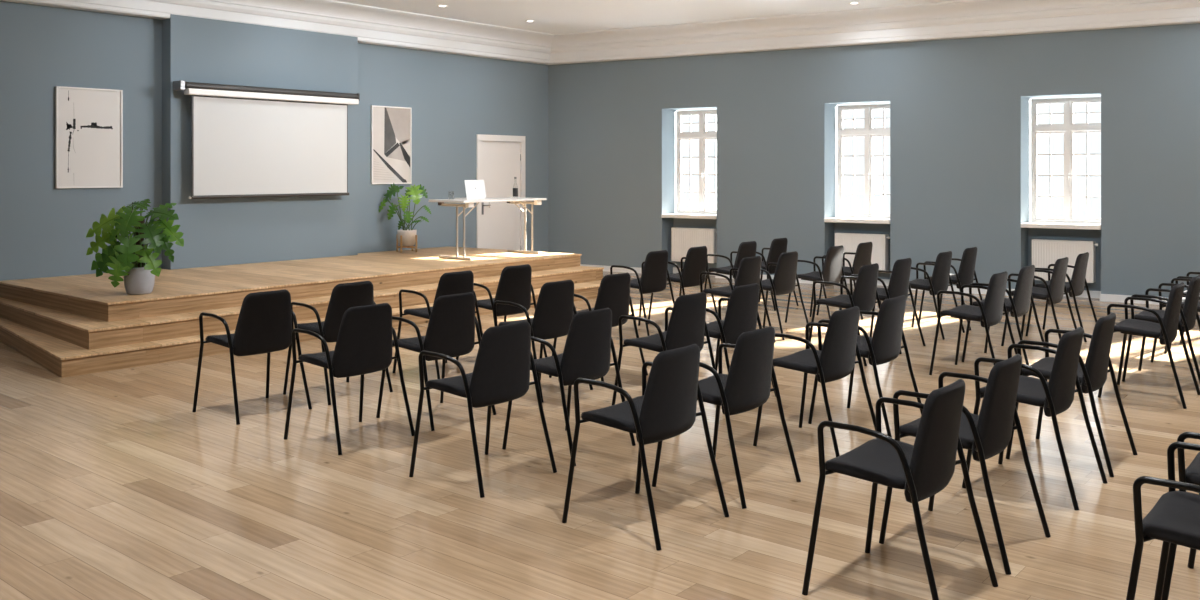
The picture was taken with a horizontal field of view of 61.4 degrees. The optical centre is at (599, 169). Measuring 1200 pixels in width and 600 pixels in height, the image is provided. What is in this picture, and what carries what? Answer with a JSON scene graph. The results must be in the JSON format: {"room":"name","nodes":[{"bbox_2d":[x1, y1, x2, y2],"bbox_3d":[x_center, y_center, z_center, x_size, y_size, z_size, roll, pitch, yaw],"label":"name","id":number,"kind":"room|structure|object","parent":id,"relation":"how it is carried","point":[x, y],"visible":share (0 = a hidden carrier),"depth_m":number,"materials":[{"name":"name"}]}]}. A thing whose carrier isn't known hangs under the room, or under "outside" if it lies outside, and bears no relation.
{"room":"assembly chamber","nodes":[
{"label":"assembly chamber","id":0,"kind":"room"},
{"bbox_2d":[124,267,154,294],"bbox_3d":[-4.180,0.999,9.168,0.260,0.246,0.260,0,0,40],"label":"pot","id":1,"kind":"object","parent":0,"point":[139,281],"depth_m":9.06,"materials":[{"name":"white ceramic"}]},
{"bbox_2d":[162,14,357,269],"bbox_3d":[-4.104,-0.080,12.452,0.200,3.360,2.563,0,0,40],"label":"wall","id":2,"kind":"structure","parent":0,"point":[216,231],"depth_m":12.16,"materials":[{"name":"blue paint"}]},
{"bbox_2d":[173,80,359,198],"bbox_3d":[-3.977,-0.338,12.298,0.192,1.334,2.445,0,0,40],"label":"projection screen","id":3,"kind":"object","parent":2,"relation":"attached to","point":[248,141],"visible":1,"depth_m":12.19,"materials":[{"name":"white fabric"}]},
{"bbox_2d":[0,1,547,280],"bbox_3d":[-5.801,-0.257,10.567,0.001,3.715,15.500,0,0,40],"label":"wall","id":4,"kind":"structure","parent":0,"point":[452,98],"depth_m":11.37,"materials":[{"name":"blue paint"}]},
{"bbox_2d":[55,86,122,187],"bbox_3d":[-5.504,-0.344,10.898,0.030,1.076,0.695,0,0,40],"label":"framed poster","id":5,"kind":"object","parent":4,"relation":"attached to","point":[88,121],"visible":1,"depth_m":10.88,"materials":[{"name":"white paper"}]},
{"bbox_2d":[371,105,411,183],"bbox_3d":[-2.896,-0.344,14.036,0.030,1.077,0.688,0,0,40],"label":"framed poster","id":6,"kind":"object","parent":4,"relation":"attached to","point":[391,127],"visible":1,"depth_m":14.03,"materials":[{"name":"beige paper"}]},
{"bbox_2d":[476,134,524,249],"bbox_3d":[-1.572,0.485,15.727,0.189,2.230,1.244,0,0,40],"label":"door","id":7,"kind":"structure","parent":4,"relation":"in","point":[500,159],"depth_m":15.70,"materials":[{"name":"white paint"}]},
{"bbox_2d":[397,229,416,245],"bbox_3d":[-2.644,0.928,13.833,0.260,0.217,0.260,0,0,40],"label":"pot","id":8,"kind":"object","parent":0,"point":[405,237],"depth_m":13.73,"materials":[{"name":"white ceramic"}]},
{"bbox_2d":[0,271,1199,599],"bbox_3d":[1.009,1.600,6.635,15.700,0.001,18.357,0,0,40],"label":"floor","id":9,"kind":"structure","parent":0,"point":[112,487],"depth_m":5.09,"materials":[{"name":"brown wood"}]},
{"bbox_2d":[192,289,311,424],"bbox_3d":[-2.309,1.197,6.722,0.550,0.811,0.564,0,0,40],"label":"armchair","id":10,"kind":"object","parent":9,"relation":"on","point":[264,323],"visible":0.98,"depth_m":6.60,"materials":[{"name":"grey fabric"}]},
{"bbox_2d":[0,246,603,377],"bbox_3d":[-3.062,1.361,11.400,3.113,0.478,6.977,0,0,40],"label":"podium","id":11,"kind":"object","parent":9,"relation":"on","point":[73,325],"visible":0.82,"depth_m":9.64,"materials":[{"name":"brown wood"}]},
{"bbox_2d":[86,199,183,294],"bbox_3d":[-4.180,0.693,9.151,0.661,0.856,0.708,0,0,40],"label":"potted plant","id":12,"kind":"object","parent":11,"relation":"on","point":[131,257],"visible":1,"depth_m":9.05,"materials":[{"name":"green plant"}]},
{"bbox_2d":[379,183,430,252],"bbox_3d":[-2.667,0.648,13.818,0.699,0.947,0.293,0,0,-14],"label":"monstera","id":13,"kind":"object","parent":11,"relation":"on","point":[406,237],"visible":1,"depth_m":13.78,"materials":[{"name":"plant"}]},
{"bbox_2d":[429,197,546,259],"bbox_3d":[-1.445,0.749,13.188,0.650,0.744,1.500,0,0,40],"label":"folding table","id":14,"kind":"object","parent":11,"relation":"on","point":[511,200],"visible":1,"depth_m":12.91,"materials":[{"name":"white paint"}]},
{"bbox_2d":[454,180,485,198],"bbox_3d":[-1.683,0.253,13.113,0.240,0.247,0.340,0,0,40],"label":"laptop","id":15,"kind":"object","parent":14,"relation":"on","point":[475,189],"visible":0.99,"depth_m":13.04,"materials":[{"name":"white plastic"}]},
{"bbox_2d":[513,177,517,196],"bbox_3d":[-1.137,0.235,13.582,0.073,0.283,0.073,0,0,40],"label":"water bottle","id":16,"kind":"object","parent":14,"relation":"on","point":[515,190],"visible":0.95,"depth_m":13.55,"materials":[{"name":"clear glass"}]},
{"bbox_2d":[283,281,392,404],"bbox_3d":[-1.874,1.197,7.245,0.550,0.811,0.564,0,0,40],"label":"armchair","id":17,"kind":"object","parent":9,"relation":"on","point":[344,296],"visible":0.62,"depth_m":7.06,"materials":[{"name":"grey fabric"}]},
{"bbox_2d":[284,303,414,454],"bbox_3d":[-1.493,1.197,6.045,0.550,0.811,0.564,0,0,40],"label":"armchair","id":18,"kind":"object","parent":9,"relation":"on","point":[363,345],"visible":0.98,"depth_m":5.92,"materials":[{"name":"grey fabric"}]},
{"bbox_2d":[376,292,495,430],"bbox_3d":[-1.059,1.197,6.568,0.550,0.811,0.564,0,0,40],"label":"armchair","id":19,"kind":"object","parent":9,"relation":"on","point":[450,331],"visible":0.82,"depth_m":6.43,"materials":[{"name":"grey fabric"}]},
{"bbox_2d":[393,270,482,378],"bbox_3d":[-1.248,1.197,7.999,0.550,0.811,0.564,0,0,40],"label":"armchair","id":20,"kind":"object","parent":9,"relation":"on","point":[450,283],"visible":0.59,"depth_m":7.88,"materials":[{"name":"grey fabric"}]},
{"bbox_2d":[409,321,556,497],"bbox_3d":[-0.609,1.197,5.310,0.550,0.811,0.564,0,0,40],"label":"armchair","id":21,"kind":"object","parent":9,"relation":"on","point":[501,371],"visible":1,"depth_m":5.18,"materials":[{"name":"grey fabric"}]},
{"bbox_2d":[456,264,546,359],"bbox_3d":[-0.823,1.197,8.510,0.550,0.811,0.564,0,0,40],"label":"armchair","id":22,"kind":"object","parent":9,"relation":"on","point":[514,285],"visible":0.83,"depth_m":8.37,"materials":[{"name":"grey fabric"}]},
{"bbox_2d":[493,280,592,401],"bbox_3d":[-0.432,1.197,7.321,0.550,0.811,0.564,0,0,40],"label":"armchair","id":23,"kind":"object","parent":9,"relation":"on","point":[555,306],"visible":0.71,"depth_m":7.17,"materials":[{"name":"grey fabric"}]},
{"bbox_2d":[502,308,635,465],"bbox_3d":[-0.174,1.197,5.833,0.550,0.811,0.564,0,0,40],"label":"armchair","id":24,"kind":"object","parent":9,"relation":"on","point":[589,344],"visible":0.88,"depth_m":5.69,"materials":[{"name":"grey fabric"}]},
{"bbox_2d":[549,272,647,381],"bbox_3d":[-0.007,1.197,7.833,0.550,0.811,0.564,0,0,40],"label":"armchair","id":25,"kind":"object","parent":9,"relation":"on","point":[614,289],"visible":0.59,"depth_m":7.72,"materials":[{"name":"grey fabric"}]},
{"bbox_2d":[610,250,674,335],"bbox_3d":[0.433,1.197,10.022,0.550,0.811,0.564,0,0,40],"label":"armchair","id":26,"kind":"object","parent":9,"relation":"on","point":[654,270],"visible":0.8,"depth_m":9.87,"materials":[{"name":"grey fabric"}]},
{"bbox_2d":[562,344,728,549],"bbox_3d":[0.214,1.197,4.626,0.550,0.811,0.564,0,0,40],"label":"armchair","id":27,"kind":"object","parent":9,"relation":"on","point":[666,407],"visible":1,"depth_m":4.50,"materials":[{"name":"grey fabric"}]},
{"bbox_2d":[612,292,716,404],"bbox_3d":[0.452,1.197,6.587,0.550,0.811,0.564,0,0,40],"label":"armchair","id":28,"kind":"object","parent":9,"relation":"on","point":[687,325],"visible":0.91,"depth_m":6.46,"materials":[{"name":"grey fabric"}]},
{"bbox_2d":[648,246,717,323],"bbox_3d":[0.877,1.197,10.556,0.550,0.811,0.564,0,0,40],"label":"armchair","id":29,"kind":"object","parent":9,"relation":"on","point":[695,262],"visible":0.78,"depth_m":10.41,"materials":[{"name":"grey fabric"}]},
{"bbox_2d":[652,326,800,508],"bbox_3d":[0.649,1.197,5.149,0.550,0.811,0.564,0,0,40],"label":"armchair","id":30,"kind":"object","parent":9,"relation":"on","point":[746,386],"visible":0.83,"depth_m":5.01,"materials":[{"name":"grey fabric"}]},
{"bbox_2d":[704,241,767,309],"bbox_3d":[1.510,1.197,11.318,0.550,0.811,0.564,0,0,40],"label":"armchair","id":31,"kind":"object","parent":9,"relation":"on","point":[746,249],"visible":0.6,"depth_m":11.16,"materials":[{"name":"grey fabric"}]},
{"bbox_2d":[700,256,775,341],"bbox_3d":[1.248,1.197,9.344,0.550,0.811,0.564,0,0,40],"label":"armchair","id":32,"kind":"object","parent":9,"relation":"on","point":[749,269],"visible":0.66,"depth_m":9.22,"materials":[{"name":"grey fabric"}]},
{"bbox_2d":[704,283,775,396],"bbox_3d":[0.877,1.197,7.098,0.550,0.811,0.564,0,0,40],"label":"armchair","id":33,"kind":"object","parent":9,"relation":"on","point":[742,315],"visible":0.77,"depth_m":6.93,"materials":[{"name":"grey fabric"}]},
{"bbox_2d":[756,238,798,310],"bbox_3d":[1.957,1.197,11.856,0.550,0.811,0.564,0,0,40],"label":"armchair","id":34,"kind":"object","parent":9,"relation":"on","point":[778,246],"visible":0.45,"depth_m":11.67,"materials":[{"name":"grey fabric"}]},
{"bbox_2d":[759,251,809,339],"bbox_3d":[1.693,1.197,9.879,0.550,0.811,0.564,0,0,40],"label":"armchair","id":35,"kind":"object","parent":9,"relation":"on","point":[785,278],"visible":0.75,"depth_m":9.73,"materials":[{"name":"grey fabric"}]},
{"bbox_2d":[753,306,875,456],"bbox_3d":[1.275,1.197,5.903,0.550,0.811,0.564,0,0,40],"label":"armchair","id":36,"kind":"object","parent":9,"relation":"on","point":[836,360],"visible":0.92,"depth_m":5.77,"materials":[{"name":"grey fabric"}]},
{"bbox_2d":[785,245,847,322],"bbox_3d":[2.325,1.197,10.640,0.550,0.811,0.564,0,0,40],"label":"armchair","id":37,"kind":"object","parent":9,"relation":"on","point":[832,269],"visible":0.82,"depth_m":10.50,"materials":[{"name":"grey fabric"}]},
{"bbox_2d":[809,263,880,365],"bbox_3d":[2.133,1.197,8.609,0.550,0.811,0.564,0,0,40],"label":"armchair","id":38,"kind":"object","parent":9,"relation":"on","point":[865,293],"visible":0.86,"depth_m":8.48,"materials":[{"name":"grey fabric"}]},
{"bbox_2d":[816,242,881,319],"bbox_3d":[2.773,1.197,11.179,0.550,0.811,0.564,0,0,40],"label":"armchair","id":39,"kind":"object","parent":9,"relation":"on","point":[863,253],"visible":0.42,"depth_m":11.01,"materials":[{"name":"grey fabric"}]},
{"bbox_2d":[808,295,922,436],"bbox_3d":[1.700,1.197,6.414,0.550,0.811,0.564,0,0,40],"label":"armchair","id":40,"kind":"object","parent":9,"relation":"on","point":[884,346],"visible":0.73,"depth_m":6.27,"materials":[{"name":"grey fabric"}]},
{"bbox_2d":[850,258,925,353],"bbox_3d":[2.577,1.197,9.144,0.550,0.811,0.564,0,0,40],"label":"armchair","id":41,"kind":"object","parent":9,"relation":"on","point":[899,284],"visible":0.54,"depth_m":9.02,"materials":[{"name":"grey fabric"}]},
{"bbox_2d":[802,379,997,599],"bbox_3d":[1.149,1.197,3.849,0.550,0.811,0.564,0,0,40],"label":"armchair","id":42,"kind":"object","parent":9,"relation":"on","point":[924,468],"visible":1,"depth_m":3.74,"materials":[{"name":"grey fabric"}]},
{"bbox_2d":[909,251,964,339],"bbox_3d":[3.210,1.197,9.905,0.550,0.811,0.564,0,0,40],"label":"armchair","id":43,"kind":"object","parent":9,"relation":"on","point":[940,279],"visible":0.8,"depth_m":9.75,"materials":[{"name":"grey fabric"}]},
{"bbox_2d":[919,247,982,330],"bbox_3d":[3.657,1.197,10.444,0.550,0.811,0.564,0,0,40],"label":"armchair","id":44,"kind":"object","parent":9,"relation":"on","point":[966,273],"visible":0.66,"depth_m":10.30,"materials":[{"name":"grey fabric"}]},
{"bbox_2d":[879,354,1050,574],"bbox_3d":[1.583,1.197,4.372,0.550,0.811,0.564,0,0,40],"label":"armchair","id":45,"kind":"object","parent":9,"relation":"on","point":[987,434],"visible":0.84,"depth_m":4.22,"materials":[{"name":"grey fabric"}]},
{"bbox_2d":[929,271,1016,374],"bbox_3d":[2.956,1.197,7.925,0.550,0.811,0.564,0,0,40],"label":"armchair","id":46,"kind":"object","parent":9,"relation":"on","point":[990,314],"visible":0.99,"depth_m":7.81,"materials":[{"name":"grey fabric"}]},
{"bbox_2d":[961,265,1044,364],"bbox_3d":[3.400,1.197,8.460,0.550,0.811,0.564,0,0,40],"label":"armchair","id":47,"kind":"object","parent":9,"relation":"on","point":[1019,305],"visible":0.7,"depth_m":8.31,"materials":[{"name":"grey fabric"}]},
{"bbox_2d":[962,327,1107,509],"bbox_3d":[2.209,1.197,5.126,0.550,0.811,0.564,0,0,40],"label":"armchair","id":48,"kind":"object","parent":9,"relation":"on","point":[1056,396],"visible":0.9,"depth_m":4.97,"materials":[{"name":"grey fabric"}]},
{"bbox_2d":[1001,257,1076,345],"bbox_3d":[4.033,1.197,9.221,0.550,0.811,0.564,0,0,40],"label":"armchair","id":49,"kind":"object","parent":9,"relation":"on","point":[1054,293],"visible":0.77,"depth_m":9.07,"materials":[{"name":"grey fabric"}]},
{"bbox_2d":[1025,252,1096,341],"bbox_3d":[4.480,1.197,9.760,0.550,0.811,0.564,0,0,40],"label":"armchair","id":50,"kind":"object","parent":9,"relation":"on","point":[1075,287],"visible":0.68,"depth_m":9.61,"materials":[{"name":"grey fabric"}]},
{"bbox_2d":[1006,312,1137,476],"bbox_3d":[2.635,1.197,5.638,0.550,0.811,0.564,0,0,40],"label":"armchair","id":51,"kind":"object","parent":9,"relation":"on","point":[1092,374],"visible":0.84,"depth_m":5.49,"materials":[{"name":"grey fabric"}]},
{"bbox_2d":[1098,282,1199,408],"bbox_3d":[3.890,1.197,7.149,0.550,0.811,0.564,0,0,40],"label":"armchair","id":52,"kind":"object","parent":9,"relation":"on","point":[1166,330],"visible":0.94,"depth_m":7.02,"materials":[{"name":"grey fabric"}]},
{"bbox_2d":[1122,275,1199,382],"bbox_3d":[4.335,1.197,7.683,0.550,0.811,0.564,0,0,40],"label":"armchair","id":53,"kind":"object","parent":9,"relation":"on","point":[1188,316],"visible":0.75,"depth_m":7.54,"materials":[{"name":"grey fabric"}]},
{"bbox_2d":[1126,442,1199,599],"bbox_3d":[1.972,1.197,3.166,0.550,0.811,0.564,0,0,40],"label":"armchair","id":54,"kind":"object","parent":9,"relation":"on","point":[1175,518],"visible":1,"depth_m":3.13,"materials":[{"name":"grey fabric"}]},
{"bbox_2d":[1150,278,1199,362],"bbox_3d":[4.967,1.197,8.445,0.550,0.811,0.564,0,0,40],"label":"armchair","id":55,"kind":"object","parent":9,"relation":"on","point":[1171,284],"visible":0.43,"depth_m":8.39,"materials":[{"name":"grey fabric"}]},
{"bbox_2d":[1162,432,1199,599],"bbox_3d":[2.406,1.197,3.688,0.550,0.811,0.564,0,0,40],"label":"armchair","id":56,"kind":"object","parent":9,"relation":"on","point":[1191,474],"visible":0.72,"depth_m":3.63,"materials":[{"name":"grey fabric"}]},
{"bbox_2d":[1169,272,1199,348],"bbox_3d":[5.415,1.197,8.983,0.550,0.811,0.564,0,0,40],"label":"armchair","id":57,"kind":"object","parent":9,"relation":"on","point":[1188,273],"visible":0.22,"depth_m":8.94,"materials":[{"name":"grey fabric"}]},
{"bbox_2d":[333,0,959,33],"bbox_3d":[1.009,-2.115,6.635,15.700,0.001,18.357,0,0,40],"label":"ceiling","id":58,"kind":"structure","parent":0,"point":[549,16],"depth_m":13.40,"materials":[{"name":"white paint"}]},
{"bbox_2d":[548,23,1199,297],"bbox_3d":[6.058,-0.258,12.608,15.875,3.715,0.415,0,0,31],"label":"wall","id":59,"kind":"structure","parent":0,"point":[960,109],"depth_m":13.57,"materials":[{"name":"blue paint"}]},
{"bbox_2d":[0,0,1199,64],"bbox_3d":[0.128,-1.915,11.309,23.646,0.401,10.615,0,0,-9],"label":"trim","id":60,"kind":"structure","parent":59,"relation":"attached to","point":[962,18],"depth_m":13.38,"materials":[{"name":"white paint"}]},
{"bbox_2d":[661,110,716,218],"bbox_3d":[1.460,-0.093,15.364,0.961,1.644,0.440,0,0,31],"label":"window","id":61,"kind":"structure","parent":59,"relation":"in","point":[703,135],"depth_m":15.49,"materials":[{"name":"white paint"}]},
{"bbox_2d":[671,227,716,262],"bbox_3d":[1.466,1.139,15.357,0.753,0.512,0.204,0,0,31],"label":"radiator","id":62,"kind":"object","parent":59,"relation":"attached to","point":[682,239],"visible":0.86,"depth_m":15.29,"materials":[{"name":"white metal"}]},
{"bbox_2d":[674,227,716,229],"bbox_3d":[1.430,0.888,15.327,0.722,0.011,0.110,0,0,31],"label":"grille","id":63,"kind":"object","parent":62,"relation":"attached to","point":[676,228],"depth_m":15.28,"materials":[{"name":"white metal"}]},
{"bbox_2d":[824,104,889,223],"bbox_3d":[3.653,-0.093,14.043,0.961,1.644,0.440,0,0,31],"label":"window","id":64,"kind":"structure","parent":59,"relation":"in","point":[868,132],"depth_m":14.16,"materials":[{"name":"white paint"}]},
{"bbox_2d":[835,233,889,269],"bbox_3d":[3.659,1.139,14.036,0.753,0.512,0.204,0,0,31],"label":"radiator","id":65,"kind":"object","parent":59,"relation":"attached to","point":[850,241],"visible":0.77,"depth_m":13.89,"materials":[{"name":"white metal"}]},
{"bbox_2d":[835,233,888,235],"bbox_3d":[3.623,0.888,14.005,0.722,0.011,0.110,0,0,31],"label":"grille","id":66,"kind":"object","parent":65,"relation":"attached to","point":[836,234],"depth_m":14.00,"materials":[{"name":"white metal"}]},
{"bbox_2d":[580,264,1165,304],"bbox_3d":[6.021,1.556,12.550,15.837,0.088,0.313,0,0,31],"label":"baseboard","id":67,"kind":"structure","parent":59,"relation":"attached to","point":[1094,294],"depth_m":13.13,"materials":[{"name":"white wood"}]},
{"bbox_2d":[1021,97,1100,229],"bbox_3d":[5.846,-0.093,12.721,0.961,1.644,0.440,0,0,31],"label":"window","id":68,"kind":"structure","parent":59,"relation":"in","point":[1069,127],"depth_m":12.84,"materials":[{"name":"white paint"}]},
{"bbox_2d":[1032,239,1097,282],"bbox_3d":[5.852,1.139,12.714,0.753,0.512,0.204,0,0,31],"label":"radiator","id":69,"kind":"object","parent":59,"relation":"attached to","point":[1045,252],"visible":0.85,"depth_m":12.65,"materials":[{"name":"white metal"}]},
{"bbox_2d":[1032,239,1095,241],"bbox_3d":[5.816,0.888,12.684,0.722,0.011,0.110,0,0,31],"label":"grille","id":70,"kind":"object","parent":69,"relation":"attached to","point":[1033,240],"depth_m":12.68,"materials":[{"name":"white metal"}]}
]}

